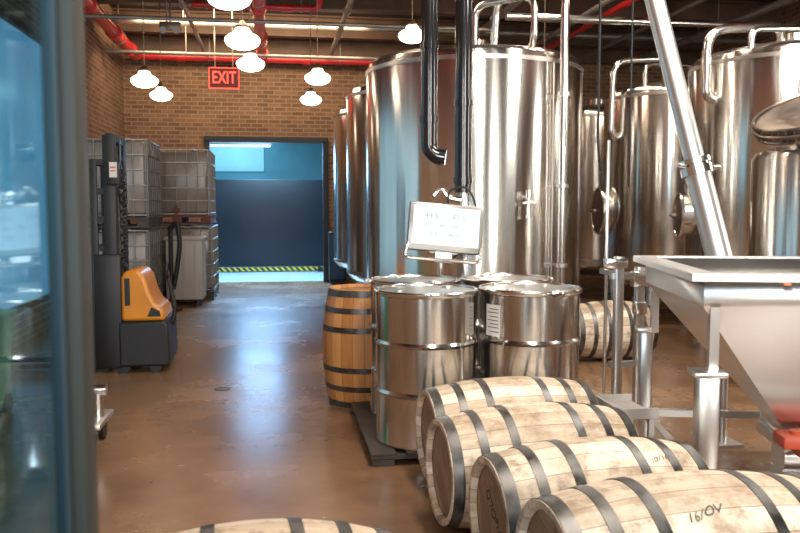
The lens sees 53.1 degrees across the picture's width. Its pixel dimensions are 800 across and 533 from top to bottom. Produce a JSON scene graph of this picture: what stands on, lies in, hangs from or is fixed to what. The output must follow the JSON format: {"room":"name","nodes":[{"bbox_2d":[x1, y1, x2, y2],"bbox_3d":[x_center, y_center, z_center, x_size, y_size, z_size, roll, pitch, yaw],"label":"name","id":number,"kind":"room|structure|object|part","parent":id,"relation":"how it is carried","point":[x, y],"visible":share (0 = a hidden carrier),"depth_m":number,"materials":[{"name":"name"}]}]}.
{"room":"processing plant","nodes":[
{"label":"processing plant","id":0,"kind":"room"},
{"bbox_2d":[84,4,124,223],"bbox_3d":[-3.571,-1.298,4.924,0.250,4.700,19.000,-1,4,-9],"label":"wall","id":1,"kind":"structure","parent":0,"point":[104,71],"depth_m":12.49,"materials":[{"name":"brick"}]},
{"bbox_2d":[215,143,322,179],"bbox_3d":[-3.164,-1.809,20.175,4.500,3.400,0.100,-1,4,-9],"label":"wall","id":2,"kind":"structure","parent":0,"point":[282,161],"depth_m":20.11,"materials":[{"name":"paint"}]},
{"bbox_2d":[210,142,263,171],"bbox_3d":[-4.142,-2.739,19.880,1.500,0.750,0.040,-1,4,-9],"label":"panel","id":3,"kind":"object","parent":2,"relation":"attached to","point":[238,159],"visible":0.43,"depth_m":19.89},
{"bbox_2d":[123,54,688,281],"bbox_3d":[0.417,-2.086,15.259,11.330,4.700,0.250,-1,4,-9],"label":"wall","id":4,"kind":"structure","parent":0,"point":[266,102],"depth_m":14.57,"materials":[{"name":"brick"}]},
{"bbox_2d":[204,136,328,281],"bbox_3d":[-2.441,-1.034,14.745,2.240,2.680,0.100,-1,4,-9],"label":"door frame","id":5,"kind":"structure","parent":4,"relation":"attached to","point":[207,139],"depth_m":14.76,"materials":[{"name":"black metal"}]},
{"bbox_2d":[121,33,695,65],"bbox_3d":[0.447,-4.136,14.910,10.830,0.520,0.140,-1,4,-9],"label":"beam","id":6,"kind":"structure","parent":4,"relation":"attached to","point":[152,42],"depth_m":14.56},
{"bbox_2d":[94,266,771,532],"bbox_3d":[1.470,0.820,8.718,11.430,0.100,24.600,-1,4,-9],"label":"floor","id":7,"kind":"structure","parent":0,"point":[178,453],"depth_m":5.22,"materials":[{"name":"concrete"}]},
{"bbox_2d":[0,0,98,532],"bbox_3d":[-0.300,0.198,0.426,0.036,2.400,1.082,-1,4,-9],"label":"door","id":8,"kind":"structure","parent":7,"relation":"on","point":[49,476],"depth_m":0.83,"materials":[{"name":"glass"}]},
{"bbox_3d":[-0.304,0.138,0.425,0.001,2.120,0.970,-1,4,-9],"label":"glass pane","id":9,"kind":"part","parent":8,"relation":"part of","materials":[{"name":"glass"}]},
{"bbox_2d":[95,383,113,439],"bbox_3d":[-1.804,0.883,4.759,0.120,0.375,0.420,-1,4,-9],"label":"trolley","id":10,"kind":"object","parent":7,"relation":"on","point":[102,415],"visible":0.6,"depth_m":4.73,"materials":[{"name":"metal"}]},
{"bbox_2d":[98,227,162,294],"bbox_3d":[-3.773,0.051,10.710,1.000,1.130,1.190,-1,4,-9],"label":"tote","id":11,"kind":"object","parent":7,"relation":"on","point":[145,248],"visible":0.28,"depth_m":10.26,"materials":[{"name":"plastic"}]},
{"bbox_2d":[88,138,161,227],"bbox_3d":[-3.773,-1.096,10.623,1.000,1.130,1.190,-1,4,-9],"label":"tote","id":12,"kind":"object","parent":11,"relation":"on","point":[142,158],"visible":0.45,"depth_m":10.17,"materials":[{"name":"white plastic"}]},
{"bbox_2d":[88,133,177,372],"bbox_3d":[-2.697,-0.116,6.969,1.439,2.032,0.624,-1,4,-9],"label":"forklift","id":13,"kind":"object","parent":7,"relation":"on","point":[134,325],"visible":0.99,"depth_m":6.79,"materials":[{"name":"black plastic"}]},
{"bbox_3d":[-2.387,-0.805,6.655,0.060,0.126,0.007,-1,4,-9],"label":"display plate","id":14,"kind":"part","parent":13,"relation":"part of","materials":[{"name":"paper"}]},
{"bbox_3d":[-2.406,-0.223,6.931,0.017,1.707,0.017,-1,4,-9],"label":"lift chain","id":15,"kind":"part","parent":13,"relation":"part of","materials":[{"name":"metal"}]},
{"bbox_3d":[-2.432,-0.235,7.096,0.017,1.707,0.017,-1,4,-9],"label":"lift chain","id":16,"kind":"part","parent":13,"relation":"part of","materials":[{"name":"metal"}]},
{"bbox_2d":[168,221,182,310],"bbox_3d":[-3.105,-0.009,10.882,0.294,1.224,0.280,-1,4,-9],"label":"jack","id":17,"kind":"object","parent":7,"relation":"on","point":[174,273],"visible":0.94,"depth_m":10.82,"materials":[{"name":"black plastic"}]},
{"bbox_2d":[163,236,206,304],"bbox_3d":[-3.109,0.052,11.647,0.560,0.985,0.540,-1,4,-9],"label":"bin","id":18,"kind":"object","parent":7,"relation":"on","point":[191,282],"visible":0.74,"depth_m":11.41,"materials":[{"name":"plastic"}]},
{"bbox_2d":[150,224,219,299],"bbox_3d":[-3.399,-0.092,12.585,1.000,1.130,1.190,-1,4,-9],"label":"tote","id":19,"kind":"object","parent":7,"relation":"on","point":[209,230],"visible":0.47,"depth_m":12.13,"materials":[{"name":"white plastic"}]},
{"bbox_2d":[151,148,216,223],"bbox_3d":[-3.429,-1.238,12.493,1.000,1.130,1.190,-1,4,-9],"label":"tote","id":20,"kind":"object","parent":19,"relation":"on","point":[187,178],"visible":0.63,"depth_m":12.00,"materials":[{"name":"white plastic"}]},
{"bbox_3d":[-3.432,-1.305,12.508,0.930,0.940,1.080,-1,4,-9],"label":"plastic tank","id":21,"kind":"part","parent":20,"relation":"part of","materials":[{"name":"white plastic"}]},
{"bbox_3d":[-3.402,-0.158,12.600,0.930,0.940,1.080,-1,4,-9],"label":"plastic tank","id":22,"kind":"part","parent":19,"relation":"part of","materials":[{"name":"white plastic"}]},
{"bbox_2d":[214,387,230,390],"bbox_3d":[-1.387,0.955,6.250,0.130,0.004,0.130,-1,4,-9],"label":"floor drain","id":23,"kind":"object","parent":7,"relation":"on","point":[216,389],"visible":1,"depth_m":6.24,"materials":[{"name":"metal"}]},
{"bbox_2d":[212,179,322,271],"bbox_3d":[-2.931,-0.869,17.188,2.600,1.980,0.300,-1,4,-9],"label":"door","id":24,"kind":"structure","parent":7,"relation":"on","point":[261,223],"depth_m":17.18,"materials":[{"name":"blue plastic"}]},
{"bbox_2d":[178,517,390,532],"bbox_3d":[-0.406,0.988,2.222,0.800,0.544,0.544,-1,4,-13],"label":"barrel","id":25,"kind":"object","parent":7,"relation":"on","point":[288,524],"visible":1,"depth_m":2.23,"materials":[{"name":"brown wood"}]},
{"bbox_2d":[328,231,345,283],"bbox_3d":[-1.165,-0.166,14.741,0.300,0.950,0.411,-1,4,-9],"label":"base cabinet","id":26,"kind":"object","parent":7,"relation":"on","point":[336,274],"visible":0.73,"depth_m":14.55,"materials":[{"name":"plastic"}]},
{"bbox_3d":[-1.134,-0.176,14.543,0.260,0.800,0.012,-1,4,-9],"label":"door","id":27,"kind":"part","parent":26,"relation":"part of","materials":[{"name":"blue plastic"}]},
{"bbox_2d":[323,283,369,408],"bbox_3d":[-0.256,0.567,5.845,0.616,0.840,0.615,-3,5,-32],"label":"barrel","id":28,"kind":"object","parent":7,"relation":"on","point":[346,328],"visible":0.48,"depth_m":5.58,"materials":[{"name":"orange wood"}]},
{"bbox_2d":[333,107,361,283],"bbox_3d":[0.040,-1.041,12.270,2.112,3.070,2.112,-1,4,-9],"label":"tank","id":29,"kind":"object","parent":7,"relation":"on","point":[339,118],"visible":0.12,"depth_m":11.75,"materials":[{"name":"silver metal"}]},
{"bbox_2d":[346,84,366,282],"bbox_3d":[0.379,-0.876,10.103,2.112,3.070,2.112,-1,4,-9],"label":"tank","id":30,"kind":"object","parent":7,"relation":"on","point":[356,97],"visible":0.09,"depth_m":9.55,"materials":[{"name":"silver metal"}]},
{"bbox_2d":[351,401,417,466],"bbox_3d":[0.412,1.010,5.065,1.340,0.072,1.180,-1,4,-9],"label":"pallet","id":31,"kind":"object","parent":7,"relation":"on","point":[380,454],"visible":0.16,"depth_m":4.56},
{"bbox_2d":[364,274,459,414],"bbox_3d":[0.082,0.515,5.295,0.626,0.879,0.606,-1,4,-9],"label":"drum","id":32,"kind":"object","parent":31,"relation":"on","point":[375,281],"visible":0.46,"depth_m":5.19,"materials":[{"name":"silver metal"}]},
{"bbox_3d":[0.092,0.087,5.264,0.564,0.004,0.564,-1,4,-9],"label":"drum lid","id":33,"kind":"part","parent":32,"relation":"part of","materials":[{"name":"metal"}]},
{"bbox_2d":[374,283,477,450],"bbox_3d":[0.152,0.563,4.665,0.606,0.879,0.626,-1,4,-9],"label":"drum","id":34,"kind":"object","parent":31,"relation":"on","point":[426,337],"visible":0.84,"depth_m":4.43,"materials":[{"name":"silver metal"}]},
{"bbox_3d":[0.151,0.134,4.642,0.564,0.004,0.564,-1,4,-9],"label":"drum lid","id":35,"kind":"part","parent":34,"relation":"part of","materials":[{"name":"metal"}]},
{"bbox_2d":[460,273,553,377],"bbox_3d":[0.714,0.507,5.394,0.626,0.879,0.606,-1,4,-9],"label":"drum","id":36,"kind":"object","parent":31,"relation":"on","point":[475,280],"visible":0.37,"depth_m":5.20,"materials":[{"name":"silver metal"}]},
{"bbox_3d":[0.705,0.079,5.359,0.564,0.004,0.564,-1,4,-9],"label":"drum lid","id":37,"kind":"part","parent":36,"relation":"part of","materials":[{"name":"metal"}]},
{"bbox_2d":[478,282,581,379],"bbox_3d":[0.772,0.556,4.762,0.606,0.879,0.626,-1,5,-17],"label":"drum","id":38,"kind":"object","parent":31,"relation":"on","point":[527,328],"visible":0.68,"depth_m":4.51,"materials":[{"name":"silver metal"}]},
{"bbox_2d":[488,308,498,332],"bbox_3d":[0.532,0.308,4.583,0.004,0.135,0.092,-3,5,-35],"label":"label","id":39,"kind":"object","parent":38,"relation":"attached to","point":[493,313],"depth_m":4.58,"materials":[{"name":"white paper"}]},
{"bbox_3d":[0.769,0.127,4.739,0.564,0.004,0.564,-1,5,-17],"label":"drum lid","id":40,"kind":"part","parent":38,"relation":"part of","materials":[{"name":"metal"}]},
{"bbox_2d":[404,186,483,274],"bbox_3d":[0.309,0.198,5.861,0.606,1.573,0.336,-1,4,-9],"label":"display","id":41,"kind":"object","parent":7,"relation":"on","point":[444,230],"visible":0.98,"depth_m":5.76,"materials":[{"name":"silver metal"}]},
{"bbox_3d":[0.311,-0.095,5.730,0.573,0.129,0.074,5,-6,-5],"label":"guard rail","id":42,"kind":"part","parent":41,"relation":"part of","materials":[{"name":"silver metal"}]},
{"bbox_2d":[366,0,583,285],"bbox_3d":[0.726,-0.880,7.877,2.112,3.417,2.204,-1,4,-9],"label":"tank","id":43,"kind":"object","parent":7,"relation":"on","point":[528,100],"visible":0.59,"depth_m":7.00,"materials":[{"name":"silver metal"}]},
{"bbox_2d":[415,376,598,479],"bbox_3d":[0.550,0.843,4.130,0.874,0.544,0.549,-1,5,-15],"label":"barrel","id":44,"kind":"object","parent":7,"relation":"on","point":[453,397],"visible":0.41,"depth_m":4.01,"materials":[{"name":"brown wood"}]},
{"bbox_2d":[425,402,638,528],"bbox_3d":[0.586,0.885,3.575,0.878,0.544,0.551,-1,5,-15],"label":"barrel","id":45,"kind":"object","parent":7,"relation":"on","point":[454,442],"visible":0.56,"depth_m":3.42,"materials":[{"name":"brown wood"}]},
{"bbox_2d":[468,435,708,532],"bbox_3d":[0.721,0.926,3.039,0.820,0.544,0.544,-1,4,-13],"label":"barrel","id":46,"kind":"object","parent":7,"relation":"on","point":[501,483],"visible":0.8,"depth_m":2.91,"materials":[{"name":"brown wood"}]},
{"bbox_2d":[579,99,633,300],"bbox_3d":[3.088,-1.065,12.584,1.712,3.070,1.712,-1,4,-9],"label":"tank","id":47,"kind":"object","parent":7,"relation":"on","point":[591,177],"visible":0.27,"depth_m":11.79,"materials":[{"name":"silver metal"}]},
{"bbox_3d":[3.499,0.099,13.237,0.180,0.650,0.180,-1,4,-9],"label":"leg","id":48,"kind":"part","parent":47,"relation":"part of","materials":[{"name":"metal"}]},
{"bbox_2d":[579,300,658,358],"bbox_3d":[1.952,0.588,7.463,0.760,0.545,0.546,-1,4,-10],"label":"barrel","id":49,"kind":"object","parent":7,"relation":"on","point":[591,321],"visible":0.46,"depth_m":7.22,"materials":[{"name":"brown wood"}]},
{"bbox_2d":[599,140,649,429],"bbox_3d":[1.388,0.120,5.066,0.360,1.850,0.444,-1,4,-9],"label":"support frame","id":50,"kind":"object","parent":7,"relation":"on","point":[637,277],"visible":0.69,"depth_m":4.92,"materials":[{"name":"metal"}]},
{"bbox_3d":[1.350,0.107,5.244,0.078,1.850,0.078,-1,4,-9],"label":"post","id":51,"kind":"part","parent":50,"relation":"part of","materials":[{"name":"metal"}]},
{"bbox_3d":[1.335,0.498,4.917,0.110,1.120,0.110,-1,4,-9],"label":"post","id":52,"kind":"part","parent":50,"relation":"part of","materials":[{"name":"metal"}]},
{"bbox_3d":[1.486,0.527,4.993,0.110,1.050,0.110,-1,4,-9],"label":"post","id":53,"kind":"part","parent":50,"relation":"part of","materials":[{"name":"metal"}]},
{"bbox_2d":[595,393,658,437],"bbox_3d":[1.138,0.902,4.054,0.205,0.445,0.310,-1,4,-9],"label":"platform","id":54,"kind":"object","parent":7,"relation":"on","point":[624,402],"visible":0.43,"depth_m":3.98,"materials":[{"name":"metal"}]},
{"bbox_3d":[1.233,0.938,3.949,0.025,0.390,0.025,-1,4,-9],"label":"stool leg","id":55,"kind":"part","parent":54,"relation":"part of","materials":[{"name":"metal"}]},
{"bbox_2d":[589,56,690,305],"bbox_3d":[3.386,-0.974,10.201,1.858,3.251,1.712,-1,4,-9],"label":"tank","id":56,"kind":"object","parent":7,"relation":"on","point":[640,222],"visible":0.47,"depth_m":9.60,"materials":[{"name":"silver metal"}]},
{"bbox_3d":[2.489,-0.710,10.234,0.073,0.520,0.586,0,4,-2],"label":"manway door","id":57,"kind":"part","parent":56,"relation":"part of","materials":[{"name":"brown metal"}]},
{"bbox_3d":[3.047,0.365,9.750,0.180,0.650,0.180,-1,4,-9],"label":"leg","id":58,"kind":"part","parent":56,"relation":"part of","materials":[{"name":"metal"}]},
{"bbox_2d":[516,469,799,532],"bbox_3d":[0.878,0.943,2.483,0.936,0.594,0.598,-1,5,-15],"label":"barrel","id":59,"kind":"object","parent":7,"relation":"on","point":[711,500],"visible":1,"depth_m":2.35,"materials":[{"name":"brown wood"}]},
{"bbox_2d":[644,0,743,448],"bbox_3d":[1.607,-1.297,4.913,1.115,4.700,0.253,4,6,42],"label":"tube","id":60,"kind":"object","parent":7,"relation":"on","point":[697,168],"visible":0.85,"depth_m":4.78,"materials":[{"name":"metal"}]},
{"bbox_3d":[1.929,0.589,4.769,0.180,0.960,0.180,-1,4,-9],"label":"stand post","id":61,"kind":"part","parent":60,"relation":"part of","materials":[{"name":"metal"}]},
{"bbox_2d":[633,255,799,475],"bbox_3d":[2.013,0.556,4.012,1.430,1.141,1.360,0,4,5],"label":"hopper","id":62,"kind":"object","parent":7,"relation":"on","point":[744,311],"visible":0.73,"depth_m":3.67,"materials":[{"name":"silver metal"}]},
{"bbox_3d":[1.435,0.571,4.679,0.140,1.010,0.140,0,4,5],"label":"leg","id":63,"kind":"part","parent":62,"relation":"part of","materials":[{"name":"metal"}]},
{"bbox_3d":[1.326,0.663,3.468,0.140,1.010,0.140,0,4,5],"label":"leg","id":64,"kind":"part","parent":62,"relation":"part of","materials":[{"name":"metal"}]},
{"bbox_2d":[669,22,799,342],"bbox_3d":[3.775,-0.731,7.818,2.069,3.129,2.005,-1,4,-9],"label":"tank","id":65,"kind":"object","parent":7,"relation":"on","point":[727,89],"visible":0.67,"depth_m":7.28,"materials":[{"name":"silver metal"}]},
{"bbox_3d":[2.753,-0.512,8.038,0.073,0.380,0.446,1,4,7],"label":"manway door","id":66,"kind":"part","parent":65,"relation":"part of","materials":[{"name":"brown metal"}]},
{"bbox_2d":[748,94,799,255],"bbox_3d":[3.348,-0.211,6.091,1.465,2.355,1.360,-1,4,-9],"label":"tank","id":67,"kind":"object","parent":7,"relation":"on","point":[774,216],"visible":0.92,"depth_m":5.87,"materials":[{"name":"metal"}]},
{"bbox_3d":[3.056,-1.159,5.856,0.786,0.375,0.847,-1,4,-9],"label":"lid dish","id":68,"kind":"part","parent":67,"relation":"part of","materials":[{"name":"silver metal"}]},
{"bbox_2d":[109,0,776,28],"bbox_3d":[1.887,-3.764,5.693,11.430,0.100,19.200,-1,4,-9],"label":"ceiling","id":69,"kind":"structure","parent":0,"point":[111,5],"depth_m":13.66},
{"bbox_2d":[84,0,140,60],"bbox_3d":[-3.498,-3.408,7.059,0.234,0.817,13.500,-1,4,-9],"label":"pipe","id":70,"kind":"object","parent":69,"relation":"hanging from","point":[112,30],"visible":0.86,"depth_m":11.57,"materials":[{"name":"red metal"}]},
{"bbox_2d":[130,0,157,87],"bbox_3d":[-3.036,-3.059,9.442,0.320,1.875,0.320,-1,4,-9],"label":"pendant lamp","id":71,"kind":"object","parent":69,"relation":"hanging from","point":[143,79],"visible":1,"depth_m":9.43,"materials":[{"name":"white glass"}]},
{"bbox_3d":[-3.036,-3.186,9.432,0.011,1.620,0.011,1,4,14],"label":"stem","id":72,"kind":"part","parent":71,"relation":"part of","materials":[{"name":"brown metal"}]},
{"bbox_3d":[-3.036,-2.222,9.506,0.320,0.195,0.320,-1,4,-9],"label":"lamp shade","id":73,"kind":"part","parent":71,"relation":"part of","materials":[{"name":"white glass"}]},
{"bbox_2d":[150,0,172,100],"bbox_3d":[-3.449,-3.271,11.493,0.320,1.765,0.320,-1,4,-9],"label":"pendant lamp","id":74,"kind":"object","parent":69,"relation":"hanging from","point":[160,93],"visible":0.98,"depth_m":11.47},
{"bbox_3d":[-3.449,-3.398,11.483,0.011,1.510,0.011,1,4,14],"label":"stem","id":75,"kind":"part","parent":74,"relation":"part of","materials":[{"name":"metal"}]},
{"bbox_3d":[-3.449,-2.488,11.552,0.320,0.195,0.320,-1,4,-9],"label":"lamp shade","id":76,"kind":"part","parent":74,"relation":"part of","materials":[{"name":"white glass"}]},
{"bbox_2d":[178,0,206,56],"bbox_3d":[-2.410,-3.513,7.729,0.100,0.710,12.500,-1,4,-9],"label":"conduit pipe","id":77,"kind":"object","parent":69,"relation":"hanging from","point":[182,5],"visible":0.95,"depth_m":11.51,"materials":[{"name":"grey metal"}]},
{"bbox_2d":[209,8,238,88],"bbox_3d":[-2.761,-3.511,12.517,0.460,1.440,0.078,-1,4,-9],"label":"exit sign","id":78,"kind":"object","parent":69,"relation":"hanging from","point":[219,77],"visible":0.96,"depth_m":12.53,"materials":[{"name":"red plastic"}]},
{"bbox_2d":[208,0,251,10],"bbox_3d":[-1.207,-2.760,5.589,0.320,1.885,0.320,-1,4,-9],"label":"pendant lamp","id":79,"kind":"object","parent":69,"relation":"hanging from","point":[230,5],"visible":1,"depth_m":5.60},
{"bbox_2d":[103,15,379,60],"bbox_3d":[-1.346,-3.797,12.899,6.600,0.929,0.098,-1,4,-9],"label":"conduit pipe","id":80,"kind":"object","parent":69,"relation":"hanging from","point":[186,53],"visible":0.48,"depth_m":12.69,"materials":[{"name":"red metal"}]},
{"bbox_2d":[224,9,259,50],"bbox_3d":[-1.425,-2.891,7.169,0.320,1.865,0.320,-1,4,-9],"label":"pendant lamp","id":81,"kind":"object","parent":69,"relation":"hanging from","point":[241,38],"visible":1,"depth_m":7.15,"materials":[{"name":"white glass"}]},
{"bbox_3d":[-1.425,-2.058,7.233,0.320,0.195,0.320,-1,4,-9],"label":"lamp shade","id":82,"kind":"part","parent":81,"relation":"part of","materials":[{"name":"white glass"}]},
{"bbox_2d":[236,5,264,71],"bbox_3d":[-1.683,-3.076,8.942,0.320,1.765,0.320,-1,4,-9],"label":"pendant lamp","id":83,"kind":"object","parent":69,"relation":"hanging from","point":[250,62],"visible":0.8,"depth_m":8.92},
{"bbox_3d":[-1.683,-2.293,9.002,0.320,0.195,0.320,-1,4,-9],"label":"lamp shade","id":84,"kind":"part","parent":83,"relation":"part of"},
{"bbox_2d":[130,36,372,65],"bbox_3d":[-2.044,-3.986,14.277,5.350,0.761,0.182,-1,4,-9],"label":"pipe","id":85,"kind":"object","parent":69,"relation":"hanging from","point":[178,58],"visible":0.5,"depth_m":14.20,"materials":[{"name":"red metal"}]},
{"bbox_2d":[191,0,322,12],"bbox_3d":[-1.544,-3.854,11.239,2.700,0.564,0.128,-1,4,-9],"label":"pipe","id":86,"kind":"object","parent":69,"relation":"hanging from","point":[283,7],"visible":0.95,"depth_m":11.20,"materials":[{"name":"red metal"}]},
{"bbox_2d":[250,0,267,62],"bbox_3d":[-1.374,-3.440,7.389,0.208,0.804,13.500,-1,4,-9],"label":"pipe","id":87,"kind":"object","parent":69,"relation":"hanging from","point":[258,7],"visible":0.77,"depth_m":11.19,"materials":[{"name":"red metal"}]},
{"bbox_2d":[84,0,490,31],"bbox_3d":[-1.485,-3.630,10.555,5.600,0.907,0.094,-1,4,-9],"label":"conduit pipe","id":88,"kind":"object","parent":69,"relation":"hanging from","point":[166,18],"visible":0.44,"depth_m":10.51,"materials":[{"name":"metal"}]},
{"bbox_2d":[300,12,321,105],"bbox_3d":[-1.324,-3.286,11.824,0.320,1.785,0.320,-1,4,-9],"label":"pendant lamp","id":89,"kind":"object","parent":69,"relation":"hanging from","point":[310,98],"visible":1,"depth_m":11.80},
{"bbox_3d":[-1.324,-3.413,11.815,0.011,1.530,0.011,-3,5,-31],"label":"stem","id":90,"kind":"part","parent":89,"relation":"part of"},
{"bbox_3d":[-1.324,-2.493,11.885,0.320,0.195,0.320,-1,4,-9],"label":"lamp shade","id":91,"kind":"part","parent":89,"relation":"part of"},
{"bbox_2d":[305,0,330,84],"bbox_3d":[-1.010,-3.123,9.754,0.320,1.795,0.320,-1,4,-9],"label":"pendant lamp","id":92,"kind":"object","parent":69,"relation":"hanging from","point":[317,76],"visible":1,"depth_m":9.74,"materials":[{"name":"white glass"}]},
{"bbox_3d":[-1.010,-3.250,9.745,0.011,1.540,0.011,1,4,14],"label":"stem","id":93,"kind":"part","parent":92,"relation":"part of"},
{"bbox_3d":[-1.010,-2.325,9.815,0.320,0.195,0.320,-1,4,-9],"label":"lamp shade","id":94,"kind":"part","parent":92,"relation":"part of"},
{"bbox_2d":[328,0,354,59],"bbox_3d":[-0.285,-3.538,8.060,0.120,0.710,12.500,-1,4,-9],"label":"conduit pipe","id":95,"kind":"object","parent":69,"relation":"hanging from","point":[348,10],"visible":0.96,"depth_m":11.40,"materials":[{"name":"grey metal"}]},
{"bbox_2d":[398,0,420,43],"bbox_3d":[0.139,-3.256,9.061,0.320,1.425,0.320,-1,4,-9],"label":"pendant lamp","id":96,"kind":"object","parent":69,"relation":"hanging from","point":[411,34],"visible":0.92,"depth_m":9.02,"materials":[{"name":"white glass"}]},
{"bbox_3d":[0.139,-2.643,9.108,0.320,0.195,0.320,-1,4,-9],"label":"lamp shade","id":97,"kind":"part","parent":96,"relation":"part of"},
{"bbox_2d":[111,8,716,51],"bbox_3d":[0.560,-4.170,14.184,10.830,0.370,0.200,-1,4,-9],"label":"ceiling beam","id":98,"kind":"structure","parent":69,"relation":"attached to","point":[126,27],"depth_m":13.98,"materials":[{"name":"brown metal"}]},
{"bbox_2d":[111,11,745,43],"bbox_3d":[0.676,-3.998,12.896,10.600,0.529,0.138,-1,4,-9],"label":"conduit pipe","id":99,"kind":"object","parent":69,"relation":"hanging from","point":[517,33],"visible":0.45,"depth_m":12.98,"materials":[{"name":"metal"}]},
{"bbox_2d":[420,0,446,165],"bbox_3d":[0.252,-2.243,5.947,0.208,2.971,0.143,1,4,12],"label":"duct","id":100,"kind":"object","parent":69,"relation":"hanging from","point":[429,44],"visible":1,"depth_m":5.97,"materials":[{"name":"metal"}]},
{"bbox_2d":[97,0,781,22],"bbox_3d":[0.868,-4.020,12.213,10.830,0.370,0.200,-1,4,-9],"label":"ceiling beam","id":101,"kind":"structure","parent":69,"relation":"attached to","point":[707,10],"depth_m":12.41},
{"bbox_2d":[159,0,181,33],"bbox_3d":[-3.295,-3.578,11.455,0.300,0.507,0.196,-1,4,-9],"label":"emergency light","id":102,"kind":"object","parent":101,"relation":"attached to","point":[164,26],"visible":1,"depth_m":11.44,"materials":[{"name":"white plastic"}]},
{"bbox_2d":[431,0,473,202],"bbox_3d":[0.405,-2.120,6.144,0.331,3.247,0.152,-1,4,-9],"label":"duct","id":103,"kind":"object","parent":69,"relation":"hanging from","point":[463,101],"visible":0.96,"depth_m":6.17,"materials":[{"name":"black metal"}]},
{"bbox_2d":[478,1,522,37],"bbox_3d":[1.740,-3.532,8.378,0.140,0.770,12.500,-1,4,-9],"label":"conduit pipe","id":104,"kind":"object","parent":69,"relation":"hanging from","point":[509,7],"visible":0.23,"depth_m":10.56,"materials":[{"name":"grey metal"}]},
{"bbox_2d":[544,0,545,48],"bbox_3d":[1.883,-3.327,10.395,0.320,1.485,0.320,-1,4,-9],"label":"cable","id":105,"kind":"object","parent":69,"relation":"hanging from","point":[545,0],"visible":0.16,"depth_m":10.41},
{"bbox_2d":[535,0,613,46],"bbox_3d":[2.777,-3.527,8.541,0.110,0.805,12.500,-1,4,-9],"label":"conduit pipe","id":106,"kind":"object","parent":69,"relation":"hanging from","point":[595,8],"visible":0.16,"depth_m":10.97,"materials":[{"name":"red metal"}]},
{"bbox_2d":[545,0,637,49],"bbox_3d":[3.194,-3.630,9.106,0.130,0.685,11.500,-1,4,-9],"label":"pipe","id":107,"kind":"object","parent":69,"relation":"hanging from","point":[625,3],"visible":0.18,"depth_m":11.64,"materials":[{"name":"red metal"}]},
{"bbox_2d":[597,0,601,170],"bbox_3d":[1.810,-2.346,7.175,0.024,2.952,0.073,4,6,44],"label":"cable","id":108,"kind":"object","parent":69,"relation":"hanging from","point":[600,1],"visible":1,"depth_m":7.20,"materials":[{"name":"black plastic"}]},
{"bbox_2d":[628,0,633,186],"bbox_3d":[2.157,-2.291,7.421,0.020,3.100,0.020,-1,4,-9],"label":"cable","id":109,"kind":"object","parent":69,"relation":"hanging from","point":[632,14],"visible":1,"depth_m":7.46,"materials":[{"name":"black plastic"}]},
{"bbox_2d":[577,0,706,60],"bbox_3d":[4.161,-3.611,8.751,0.100,0.670,12.500,-1,4,-9],"label":"conduit pipe","id":110,"kind":"object","parent":69,"relation":"hanging from","point":[697,2],"visible":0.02,"depth_m":12.19,"materials":[{"name":"metal"}]},
{"bbox_2d":[505,13,799,27],"bbox_3d":[3.764,-3.385,9.366,5.200,1.214,0.128,-1,4,-9],"label":"pipe","id":111,"kind":"object","parent":69,"relation":"hanging from","point":[555,18],"visible":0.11,"depth_m":9.17,"materials":[{"name":"silver metal"}]},
{"bbox_2d":[618,0,797,70],"bbox_3d":[5.050,-3.571,8.893,0.140,0.770,12.500,-1,4,-9],"label":"conduit pipe","id":112,"kind":"object","parent":69,"relation":"hanging from","point":[777,4],"visible":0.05,"depth_m":11.00,"materials":[{"name":"red metal"}]},
{"bbox_2d":[696,0,799,60],"bbox_3d":[7.376,-1.428,6.630,0.250,4.700,19.000,-1,4,-9],"label":"wall","id":113,"kind":"structure","parent":0,"point":[790,13],"depth_m":13.47,"materials":[{"name":"brick"}]},
{"bbox_3d":[-2.763,-3.359,17.481,4.500,0.100,5.300,-1,4,-9],"label":"ceiling","id":114,"kind":"structure","parent":0,"visible":0},
{"bbox_2d":[210,142,270,146],"bbox_3d":[-3.611,-3.011,17.882,1.450,0.655,0.200,-1,4,-9],"label":"tube light","id":115,"kind":"object","parent":114,"relation":"attached to","point":[218,144],"visible":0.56,"depth_m":17.85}
]}

